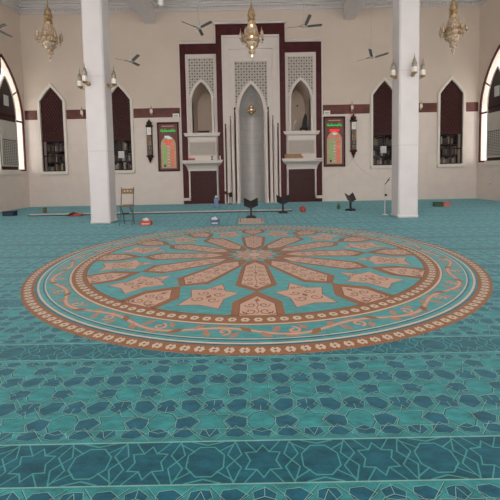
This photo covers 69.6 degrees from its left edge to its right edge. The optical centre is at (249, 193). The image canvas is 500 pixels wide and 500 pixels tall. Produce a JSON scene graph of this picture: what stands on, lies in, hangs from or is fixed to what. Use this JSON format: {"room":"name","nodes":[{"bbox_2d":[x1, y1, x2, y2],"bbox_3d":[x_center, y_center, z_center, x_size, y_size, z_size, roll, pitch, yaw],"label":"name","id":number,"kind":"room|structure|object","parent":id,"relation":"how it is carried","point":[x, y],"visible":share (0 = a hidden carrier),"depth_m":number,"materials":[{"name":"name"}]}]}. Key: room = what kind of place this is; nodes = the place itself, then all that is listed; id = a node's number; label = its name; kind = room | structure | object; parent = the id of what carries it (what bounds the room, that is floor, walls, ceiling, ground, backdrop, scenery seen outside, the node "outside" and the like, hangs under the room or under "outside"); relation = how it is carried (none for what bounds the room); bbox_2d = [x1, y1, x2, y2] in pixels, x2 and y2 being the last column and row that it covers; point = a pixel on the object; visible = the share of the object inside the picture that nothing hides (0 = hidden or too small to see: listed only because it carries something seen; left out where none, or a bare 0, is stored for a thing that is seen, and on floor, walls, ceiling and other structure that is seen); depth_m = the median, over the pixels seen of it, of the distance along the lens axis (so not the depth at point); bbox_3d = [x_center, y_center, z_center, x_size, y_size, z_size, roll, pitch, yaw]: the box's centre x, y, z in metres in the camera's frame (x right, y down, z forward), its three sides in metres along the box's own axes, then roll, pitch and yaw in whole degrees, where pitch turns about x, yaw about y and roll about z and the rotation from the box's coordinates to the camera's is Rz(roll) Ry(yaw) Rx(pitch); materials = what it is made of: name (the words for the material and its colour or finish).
{"room":"mosque","nodes":[
{"label":"mosque","id":0,"kind":"room"},
{"bbox_2d":[0,2,29,211],"bbox_3d":[-9.146,-2.801,3.775,0.280,8.020,21.900,-1,4,0],"label":"wall","id":1,"kind":"structure","parent":0,"point":[14,189],"depth_m":13.85,"materials":[{"name":"beige paint"}]},
{"bbox_2d":[0,0,21,14],"bbox_3d":[-8.948,-6.599,3.393,0.260,0.399,21.599,-1,4,0],"label":"trim","id":2,"kind":"structure","parent":1,"relation":"attached to","point":[14,5],"depth_m":13.69,"materials":[{"name":"white paint"}]},
{"bbox_2d":[0,53,27,172],"bbox_3d":[-9.023,-2.935,13.215,0.130,4.350,2.200,-1,4,0],"label":"window","id":3,"kind":"structure","parent":1,"relation":"in","point":[24,170],"depth_m":14.16,"materials":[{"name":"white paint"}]},
{"bbox_2d":[0,75,20,174],"bbox_3d":[-8.968,-2.531,13.310,0.095,3.670,1.160,-1,4,0],"label":"window panel","id":4,"kind":"object","parent":3,"relation":"attached to","point":[8,113],"visible":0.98,"depth_m":13.30,"materials":[{"name":"brown wood"}]},
{"bbox_2d":[3,94,8,105],"bbox_3d":[-8.979,-3.444,13.254,0.013,0.380,0.260,-1,4,0],"label":"paper notice","id":5,"kind":"object","parent":4,"relation":"attached to","point":[5,97],"visible":1,"depth_m":13.26,"materials":[{"name":"white paper"}]},
{"bbox_2d":[0,119,18,166],"bbox_3d":[-8.919,-1.858,13.351,0.073,1.680,0.900,-1,4,0],"label":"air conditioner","id":6,"kind":"object","parent":4,"relation":"attached to","point":[8,131],"visible":1,"depth_m":13.29,"materials":[{"name":"grey plastic"}]},
{"bbox_2d":[2,139,17,164],"bbox_3d":[-8.887,-1.559,13.369,0.020,0.920,0.800,-1,3,0],"label":"grille","id":7,"kind":"object","parent":6,"relation":"attached to","point":[9,146],"depth_m":13.30,"materials":[{"name":"grey metal"}]},
{"bbox_2d":[20,0,58,0],"bbox_3d":[-0.011,-7.107,3.573,18.950,0.250,22.000,-1,4,0],"label":"ceiling","id":8,"kind":"structure","parent":0,"point":[20,0],"depth_m":13.87,"materials":[{"name":"white paint"}]},
{"bbox_2d":[0,23,12,37],"bbox_3d":[-8.543,-6.351,12.064,1.104,1.930,0.758,-1,4,0],"label":"ceiling fan","id":9,"kind":"object","parent":8,"relation":"hanging from","point":[4,24],"visible":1,"depth_m":12.20,"materials":[{"name":"beige paint"}]},
{"bbox_2d":[35,0,62,61],"bbox_3d":[-5.465,-5.431,9.680,0.672,3.668,0.655,-1,4,0],"label":"chandelier","id":10,"kind":"object","parent":8,"relation":"hanging from","point":[48,36],"visible":1,"depth_m":9.64,"materials":[{"name":"gold metal"}]},
{"bbox_2d":[115,0,139,65],"bbox_3d":[-3.981,-5.903,12.072,0.941,3.000,0.763,0,4,16],"label":"ceiling fan","id":11,"kind":"object","parent":8,"relation":"hanging from","point":[130,60],"visible":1,"depth_m":11.98,"materials":[{"name":"dark grey metal"},{"name":"grey paint"}]},
{"bbox_2d":[129,0,155,23],"bbox_3d":[-3.935,-6.476,3.406,0.520,0.840,21.600,-1,4,0],"label":"ceiling beam","id":12,"kind":"structure","parent":8,"relation":"attached to","point":[145,9],"depth_m":13.29,"materials":[{"name":"white paint"}]},
{"bbox_2d":[158,0,163,6],"bbox_3d":[-2.419,-6.170,9.639,0.150,2.250,0.146,-1,4,0],"label":"pendant lamp","id":13,"kind":"object","parent":8,"relation":"hanging from","point":[160,2],"visible":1,"depth_m":9.65,"materials":[{"name":"beige paint"}]},
{"bbox_2d":[181,0,212,35],"bbox_3d":[-1.746,-6.464,12.029,1.031,1.960,0.938,-1,4,0],"label":"ceiling fan","id":14,"kind":"object","parent":8,"relation":"hanging from","point":[198,26],"visible":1,"depth_m":11.92,"materials":[{"name":"beige paint"}]},
{"bbox_2d":[239,1,263,60],"bbox_3d":[0.025,-5.478,9.684,0.672,3.730,0.655,-1,4,0],"label":"chandelier","id":15,"kind":"object","parent":8,"relation":"hanging from","point":[251,38],"visible":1,"depth_m":9.65,"materials":[{"name":"gold metal"}]},
{"bbox_2d":[246,23,257,33],"bbox_3d":[0.045,-4.427,9.748,0.395,0.344,0.395,-1,3,0],"label":"chandelier","id":16,"kind":"object","parent":15,"relation":"on","point":[249,29],"depth_m":9.62,"materials":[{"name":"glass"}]},
{"bbox_2d":[288,0,321,27],"bbox_3d":[1.796,-6.492,11.695,1.144,2.000,0.675,-1,4,0],"label":"ceiling fan","id":17,"kind":"object","parent":8,"relation":"hanging from","point":[305,24],"visible":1,"depth_m":11.92,"materials":[{"name":"beige paint"}]},
{"bbox_2d":[342,0,366,19],"bbox_3d":[3.904,-6.626,3.406,0.520,0.840,21.600,-1,4,0],"label":"ceiling beam","id":18,"kind":"structure","parent":8,"relation":"attached to","point":[352,8],"depth_m":13.46,"materials":[{"name":"white paint"}]},
{"bbox_2d":[359,49,388,60],"bbox_3d":[3.984,-6.029,11.799,1.032,3.020,0.694,0,4,24],"label":"ceiling fan","id":19,"kind":"object","parent":8,"relation":"hanging from","point":[371,56],"visible":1,"depth_m":11.97,"materials":[{"name":"beige paint"}]},
{"bbox_2d":[439,0,467,54],"bbox_3d":[5.483,-5.622,9.681,0.672,3.668,0.655,-1,4,0],"label":"chandelier","id":20,"kind":"object","parent":8,"relation":"hanging from","point":[454,29],"visible":1,"depth_m":9.65,"materials":[{"name":"gold metal"}]},
{"bbox_2d":[446,16,460,28],"bbox_3d":[5.503,-4.602,9.744,0.395,0.344,0.395,-1,3,0],"label":"chandelier","id":21,"kind":"object","parent":20,"relation":"on","point":[456,22],"depth_m":9.62,"materials":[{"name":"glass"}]},
{"bbox_2d":[19,2,479,204],"bbox_3d":[0.055,-3.637,14.555,18.150,8.020,0.300,-1,4,0],"label":"wall","id":22,"kind":"structure","parent":0,"point":[154,83],"depth_m":14.35,"materials":[{"name":"beige paint"}]},
{"bbox_2d":[25,110,37,119],"bbox_3d":[-8.762,-3.154,14.414,0.500,0.370,0.020,-1,4,0],"label":"trim","id":23,"kind":"structure","parent":22,"relation":"attached to","point":[29,115],"depth_m":14.40,"materials":[{"name":"red stone"}]},
{"bbox_2d":[37,83,68,174],"bbox_3d":[-7.921,-2.595,14.454,1.120,3.639,0.190,-1,4,0],"label":"window","id":24,"kind":"structure","parent":22,"relation":"in","point":[52,117],"depth_m":14.46,"materials":[{"name":"brown wood"}]},
{"bbox_2d":[46,142,64,166],"bbox_3d":[-7.903,-1.638,14.999,1.240,1.840,0.340,-1,4,0],"label":"bookcase","id":25,"kind":"object","parent":22,"relation":"attached to","point":[49,164],"visible":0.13,"depth_m":15.11,"materials":[{"name":"brown wood"}]},
{"bbox_2d":[66,109,85,118],"bbox_3d":[-6.588,-3.195,14.414,1.530,0.370,0.020,-1,4,0],"label":"trim","id":26,"kind":"structure","parent":22,"relation":"attached to","point":[70,114],"depth_m":14.40,"materials":[{"name":"red stone"}]},
{"bbox_2d":[30,202,182,206],"bbox_3d":[-5.838,0.424,14.637,6.210,0.090,0.018,-1,4,0],"label":"baseboard","id":27,"kind":"structure","parent":22,"relation":"attached to","point":[149,203],"depth_m":14.63,"materials":[{"name":"beige stone"}]},
{"bbox_2d":[111,82,134,173],"bbox_3d":[-5.232,-2.647,14.454,1.120,3.639,0.190,-1,4,0],"label":"window","id":28,"kind":"structure","parent":22,"relation":"in","point":[122,102],"depth_m":14.46,"materials":[{"name":"brown wood"}]},
{"bbox_2d":[118,151,124,157],"bbox_3d":[-5.191,-1.591,14.532,0.240,0.280,0.009,-1,4,0],"label":"paper notice","id":29,"kind":"object","parent":28,"relation":"attached to","point":[120,153],"visible":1,"depth_m":14.53,"materials":[{"name":"white paper"}]},
{"bbox_2d":[114,140,131,168],"bbox_3d":[-5.213,-1.689,14.999,1.240,1.840,0.340,-1,4,0],"label":"bookcase","id":30,"kind":"object","parent":22,"relation":"attached to","point":[127,142],"visible":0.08,"depth_m":15.11,"materials":[{"name":"brown wood"}]},
{"bbox_2d":[145,119,153,162],"bbox_3d":[-4.021,-2.113,14.423,0.280,1.750,0.228,-1,4,0],"label":"clock","id":31,"kind":"object","parent":22,"relation":"attached to","point":[148,125],"visible":1,"depth_m":14.38,"materials":[{"name":"brown wood"}]},
{"bbox_2d":[133,108,179,117],"bbox_3d":[-3.733,-3.250,14.414,1.860,0.370,0.020,-1,4,0],"label":"trim","id":32,"kind":"structure","parent":22,"relation":"attached to","point":[139,112],"depth_m":14.40,"materials":[{"name":"red stone"}]},
{"bbox_2d":[157,122,179,170],"bbox_3d":[-3.277,-1.894,14.467,0.860,1.960,0.080,-1,4,0],"label":"board","id":33,"kind":"object","parent":22,"relation":"attached to","point":[167,132],"visible":1,"depth_m":14.45,"materials":[{"name":"brown wood"}]},
{"bbox_2d":[19,0,480,14],"bbox_3d":[-0.018,-7.422,14.043,18.150,0.399,0.260,-1,4,0],"label":"trim","id":34,"kind":"structure","parent":22,"relation":"attached to","point":[64,5],"depth_m":14.08,"materials":[{"name":"white paint"}]},
{"bbox_2d":[323,116,344,166],"bbox_3d":[3.390,-2.102,14.463,0.860,2.000,0.080,-1,4,0],"label":"board","id":35,"kind":"object","parent":22,"relation":"attached to","point":[333,126],"visible":1,"depth_m":14.45,"materials":[{"name":"brown wood"}]},
{"bbox_2d":[323,104,369,113],"bbox_3d":[3.856,-3.396,14.414,1.880,0.370,0.020,-1,4,0],"label":"trim","id":36,"kind":"structure","parent":22,"relation":"attached to","point":[358,108],"depth_m":14.40,"materials":[{"name":"red stone"}]},
{"bbox_2d":[350,114,356,157],"bbox_3d":[4.146,-2.329,14.420,0.280,1.750,0.228,-1,4,0],"label":"clock","id":37,"kind":"object","parent":22,"relation":"attached to","point":[353,120],"visible":1,"depth_m":14.38,"materials":[{"name":"brown wood"}]},
{"bbox_2d":[370,77,391,168],"bbox_3d":[5.386,-2.851,14.454,1.120,3.639,0.190,-1,4,0],"label":"window","id":38,"kind":"structure","parent":22,"relation":"in","point":[381,96],"depth_m":14.46,"materials":[{"name":"brown wood"}]},
{"bbox_2d":[380,146,385,152],"bbox_3d":[5.387,-1.794,14.532,0.240,0.280,0.009,-1,4,0],"label":"paper notice","id":39,"kind":"object","parent":38,"relation":"attached to","point":[382,148],"visible":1,"depth_m":14.53,"materials":[{"name":"white paper"}]},
{"bbox_2d":[373,135,391,163],"bbox_3d":[5.405,-1.893,14.999,1.240,1.840,0.340,-1,4,0],"label":"bookcase","id":40,"kind":"object","parent":22,"relation":"attached to","point":[379,136],"visible":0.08,"depth_m":15.13,"materials":[{"name":"brown wood"}]},
{"bbox_2d":[323,196,475,200],"bbox_3d":[6.065,0.196,14.637,6.280,0.090,0.018,-1,4,0],"label":"baseboard","id":41,"kind":"structure","parent":22,"relation":"attached to","point":[462,197],"depth_m":14.63,"materials":[{"name":"beige stone"}]},
{"bbox_2d":[419,103,436,111],"bbox_3d":[6.720,-3.451,14.414,1.530,0.370,0.020,-1,4,0],"label":"trim","id":42,"kind":"structure","parent":22,"relation":"attached to","point":[427,107],"depth_m":14.40,"materials":[{"name":"red stone"}]},
{"bbox_2d":[440,134,457,162],"bbox_3d":[8.094,-1.945,14.999,1.240,1.840,0.340,-1,4,0],"label":"bookcase","id":43,"kind":"object","parent":22,"relation":"attached to","point":[441,135],"visible":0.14,"depth_m":15.11,"materials":[{"name":"brown wood"}]},
{"bbox_2d":[440,146,443,154],"bbox_3d":[7.983,-1.807,14.967,0.037,0.350,0.180,-1,4,0],"label":"book","id":44,"kind":"object","parent":43,"relation":"in","point":[441,150],"visible":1,"depth_m":14.90,"materials":[{"name":"grey paper"}]},
{"bbox_2d":[437,75,465,166],"bbox_3d":[8.076,-2.903,14.454,1.120,3.639,0.190,-1,4,0],"label":"window","id":45,"kind":"structure","parent":22,"relation":"in","point":[449,97],"depth_m":14.46,"materials":[{"name":"brown wood"}]},
{"bbox_2d":[466,102,477,111],"bbox_3d":[8.890,-3.493,14.414,0.490,0.370,0.020,-1,4,0],"label":"trim","id":46,"kind":"structure","parent":22,"relation":"attached to","point":[470,106],"depth_m":14.40,"materials":[{"name":"red stone"}]},
{"bbox_2d":[476,0,499,200],"bbox_3d":[9.281,-3.155,3.775,0.280,8.020,21.900,-1,4,0],"label":"wall","id":47,"kind":"structure","parent":0,"point":[489,30],"depth_m":13.92,"materials":[{"name":"beige paint"}]},
{"bbox_2d":[479,0,487,5],"bbox_3d":[8.938,-6.942,3.393,0.260,0.399,21.599,-1,4,0],"label":"trim","id":48,"kind":"structure","parent":47,"relation":"attached to","point":[481,2],"depth_m":13.98,"materials":[{"name":"white paint"}]},
{"bbox_2d":[478,44,499,164],"bbox_3d":[9.154,-3.284,13.215,0.130,4.350,2.200,-1,4,0],"label":"window","id":49,"kind":"structure","parent":47,"relation":"in","point":[480,162],"depth_m":14.19,"materials":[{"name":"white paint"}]},
{"bbox_2d":[484,66,499,165],"bbox_3d":[9.114,-2.878,13.310,0.095,3.670,1.160,-1,4,0],"label":"window panel","id":50,"kind":"object","parent":49,"relation":"attached to","point":[493,103],"visible":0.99,"depth_m":13.45,"materials":[{"name":"brown wood"}]},
{"bbox_2d":[487,111,499,157],"bbox_3d":[9.091,-2.204,13.351,0.073,1.680,0.900,-1,4,0],"label":"air conditioner","id":51,"kind":"object","parent":50,"relation":"attached to","point":[493,119],"visible":1,"depth_m":13.40,"materials":[{"name":"grey plastic"}]},
{"bbox_2d":[487,129,499,155],"bbox_3d":[9.070,-1.904,13.369,0.020,0.920,0.800,-1,3,0],"label":"grille","id":52,"kind":"object","parent":51,"relation":"attached to","point":[493,135],"depth_m":13.41,"materials":[{"name":"grey metal"}]},
{"bbox_2d":[494,85,499,96],"bbox_3d":[9.090,-3.791,13.254,0.013,0.380,0.260,-1,4,0],"label":"paper notice","id":53,"kind":"object","parent":50,"relation":"attached to","point":[496,88],"visible":1,"depth_m":13.26,"materials":[{"name":"white paper"}]},
{"bbox_3d":[0.147,1.124,4.677,18.950,0.280,23.200,-1,3,0],"label":"floor","id":54,"kind":"structure","parent":0,"visible":0},
{"bbox_2d":[0,198,499,499],"bbox_3d":[0.144,0.968,4.316,18.150,0.075,22.498,-1,4,0],"label":"carpet","id":55,"kind":"object","parent":54,"relation":"on","point":[324,351],"depth_m":2.48,"materials":[{"name":"carpet"}]},
{"bbox_2d":[2,211,17,215],"bbox_3d":[-7.670,0.621,11.500,0.376,0.150,0.216,-1,4,0],"label":"box","id":56,"kind":"object","parent":55,"relation":"on","point":[4,213],"visible":0.98,"depth_m":11.40,"materials":[{"name":"blue cardboard"}]},
{"bbox_2d":[67,212,83,215],"bbox_3d":[-5.379,0.613,11.082,0.460,0.130,0.200,-1,4,0],"label":"packet","id":57,"kind":"object","parent":55,"relation":"on","point":[72,213],"visible":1,"depth_m":11.06,"materials":[{"name":"plastic"}]},
{"bbox_2d":[81,0,117,223],"bbox_3d":[-3.875,-2.823,9.190,0.524,7.160,0.524,-1,4,0],"label":"column","id":58,"kind":"structure","parent":55,"relation":"on","point":[95,22],"depth_m":9.03,"materials":[{"name":"white paint"}]},
{"bbox_2d":[77,69,84,89],"bbox_3d":[-4.245,-2.924,9.108,0.265,0.574,0.146,-3,4,-26],"label":"lantern","id":59,"kind":"object","parent":58,"relation":"attached to","point":[79,77],"visible":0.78,"depth_m":9.05,"materials":[{"name":"white glass"}]},
{"bbox_2d":[82,65,90,85],"bbox_3d":[-4.024,-2.950,8.818,0.157,0.574,0.259,-1,4,0],"label":"lantern","id":60,"kind":"object","parent":58,"relation":"attached to","point":[84,72],"visible":1,"depth_m":8.73,"materials":[{"name":"white glass"}]},
{"bbox_2d":[107,67,116,87],"bbox_3d":[-3.497,-2.978,9.107,0.280,0.574,0.147,0,4,23],"label":"lantern","id":61,"kind":"object","parent":58,"relation":"attached to","point":[113,75],"visible":1,"depth_m":9.05,"materials":[{"name":"white glass"}]},
{"bbox_2d":[119,187,134,225],"bbox_3d":[-3.005,0.301,8.796,0.322,0.924,0.370,-1,4,0],"label":"folding chair","id":62,"kind":"object","parent":55,"relation":"on","point":[131,189],"visible":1,"depth_m":8.83,"materials":[{"name":"grey paint"}]},
{"bbox_2d":[140,217,151,225],"bbox_3d":[-2.538,0.668,8.813,0.260,0.187,0.142,-1,4,0],"label":"tissue box","id":63,"kind":"object","parent":55,"relation":"on","point":[145,221],"visible":1,"depth_m":8.75,"materials":[{"name":"red cardboard"}]},
{"bbox_2d":[28,210,291,215],"bbox_3d":[-2.809,0.603,11.245,8.261,0.028,0.048,-1,4,0],"label":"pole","id":64,"kind":"object","parent":55,"relation":"on","point":[281,210],"visible":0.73,"depth_m":11.23,"materials":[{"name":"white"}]},
{"bbox_2d":[177,40,222,203],"bbox_3d":[-1.955,-2.854,14.992,1.680,6.440,1.920,-1,4,0],"label":"wall niche","id":65,"kind":"object","parent":55,"relation":"on","point":[196,58],"visible":0.98,"depth_m":14.39,"materials":[{"name":"white paint"}]},
{"bbox_2d":[211,217,218,224],"bbox_3d":[-0.848,0.642,8.713,0.200,0.187,0.142,-1,4,0],"label":"tissue box","id":66,"kind":"object","parent":55,"relation":"on","point":[214,221],"visible":1,"depth_m":8.65,"materials":[{"name":"blue cardboard"}]},
{"bbox_2d":[214,196,218,207],"bbox_3d":[-1.195,0.277,12.789,0.170,0.432,0.166,-1,4,0],"label":"bottle","id":67,"kind":"object","parent":55,"relation":"on","point":[216,200],"visible":0.99,"depth_m":12.73,"materials":[{"name":"plastic"}]},
{"bbox_2d":[225,191,231,203],"bbox_3d":[-0.845,0.136,14.175,0.295,0.530,0.212,-1,4,0],"label":"microphone stand","id":68,"kind":"object","parent":55,"relation":"on","point":[226,192],"visible":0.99,"depth_m":14.13,"materials":[{"name":"white metal"}]},
{"bbox_2d":[213,19,286,203],"bbox_3d":[0.058,-3.224,14.762,2.860,7.130,1.198,-1,4,0],"label":"mihrab","id":69,"kind":"object","parent":55,"relation":"on","point":[259,146],"visible":0.98,"depth_m":14.30,"materials":[{"name":"white paint"}]},
{"bbox_2d":[247,98,255,114],"bbox_3d":[0.051,-3.613,14.657,0.396,0.800,0.360,-1,4,0],"label":"lamp","id":70,"kind":"object","parent":69,"relation":"hanging from","point":[251,111],"visible":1,"depth_m":14.59,"materials":[{"name":"gold metal"}]},
{"bbox_2d":[244,198,257,217],"bbox_3d":[0.027,0.378,9.791,0.380,0.550,0.200,-1,4,0],"label":"book stand","id":71,"kind":"object","parent":55,"relation":"on","point":[250,204],"visible":0.96,"depth_m":9.78,"materials":[{"name":"black wood"}]},
{"bbox_2d":[238,218,263,223],"bbox_3d":[0.028,0.679,9.229,0.630,0.016,0.900,-1,4,0],"label":"rug","id":72,"kind":"object","parent":55,"relation":"on","point":[241,220],"visible":1,"depth_m":9.18,"materials":[{"name":"beige fabric"}]},
{"bbox_2d":[276,195,289,213],"bbox_3d":[0.986,0.298,10.790,0.380,0.550,0.200,-1,4,-3],"label":"book stand","id":73,"kind":"object","parent":55,"relation":"on","point":[284,200],"visible":1,"depth_m":10.77,"materials":[{"name":"black wood"}]},
{"bbox_2d":[282,38,322,201],"bbox_3d":[2.084,-2.931,14.992,1.680,6.440,1.920,-1,4,0],"label":"wall niche","id":74,"kind":"object","parent":55,"relation":"on","point":[303,56],"visible":0.99,"depth_m":14.38,"materials":[{"name":"white paint"}]},
{"bbox_2d":[285,156,302,158],"bbox_3d":[1.737,-1.452,14.270,0.720,0.090,0.240,-1,4,0],"label":"closed book","id":75,"kind":"object","parent":74,"relation":"on","point":[286,157],"visible":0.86,"depth_m":14.16,"materials":[{"name":"brown paper"}]},
{"bbox_2d":[285,154,300,155],"bbox_3d":[1.706,-1.544,14.264,0.660,0.090,0.240,-1,4,0],"label":"closed book","id":76,"kind":"object","parent":75,"relation":"on","point":[285,154],"visible":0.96,"depth_m":14.16,"materials":[{"name":"orange paper"}]},
{"bbox_2d":[300,114,307,130],"bbox_3d":[2.253,-2.980,15.089,0.310,0.800,0.280,-1,4,0],"label":"chair","id":77,"kind":"object","parent":74,"relation":"in","point":[304,122],"visible":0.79,"depth_m":15.16,"materials":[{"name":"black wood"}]},
{"bbox_2d":[300,205,305,211],"bbox_3d":[1.609,0.445,10.970,0.200,0.210,0.200,-1,4,0],"label":"ball","id":78,"kind":"object","parent":55,"relation":"on","point":[302,208],"visible":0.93,"depth_m":10.90,"materials":[{"name":"plastic"}]},
{"bbox_2d":[345,192,355,210],"bbox_3d":[3.095,0.239,11.089,0.380,0.550,0.200,-3,4,-34],"label":"book stand","id":79,"kind":"object","parent":55,"relation":"on","point":[351,197],"visible":1,"depth_m":11.09,"materials":[{"name":"black wood"}]},
{"bbox_2d":[381,179,389,214],"bbox_3d":[3.708,0.075,9.881,0.194,1.001,0.178,-3,4,-29],"label":"microphone stand","id":80,"kind":"object","parent":55,"relation":"on","point":[388,179],"visible":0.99,"depth_m":9.87,"materials":[{"name":"white metal"}]},
{"bbox_2d":[391,0,419,217],"bbox_3d":[3.964,-2.973,9.190,0.524,7.160,0.524,-1,4,0],"label":"column","id":81,"kind":"structure","parent":55,"relation":"on","point":[405,13],"depth_m":9.03,"materials":[{"name":"white paint"}]},
{"bbox_2d":[390,59,396,78],"bbox_3d":[3.636,-3.183,9.065,0.232,0.573,0.146,-3,4,-26],"label":"lantern","id":82,"kind":"object","parent":81,"relation":"attached to","point":[393,66],"visible":1,"depth_m":9.01,"materials":[{"name":"white glass"}]},
{"bbox_2d":[411,52,417,76],"bbox_3d":[4.000,-3.174,8.814,0.150,0.574,0.259,-1,4,0],"label":"lantern","id":83,"kind":"object","parent":81,"relation":"attached to","point":[414,63],"visible":1,"depth_m":8.72,"materials":[{"name":"white glass"}]},
{"bbox_2d":[419,60,425,78],"bbox_3d":[4.314,-3.198,9.099,0.250,0.573,0.146,1,4,26],"label":"lantern","id":84,"kind":"object","parent":81,"relation":"attached to","point":[422,70],"visible":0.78,"depth_m":9.04,"materials":[{"name":"white glass"}]},
{"bbox_2d":[433,202,442,206],"bbox_3d":[6.163,0.338,11.825,0.260,0.145,0.160,-1,4,0],"label":"box","id":85,"kind":"object","parent":55,"relation":"on","point":[435,204],"visible":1,"depth_m":11.75,"materials":[{"name":"green cardboard"}]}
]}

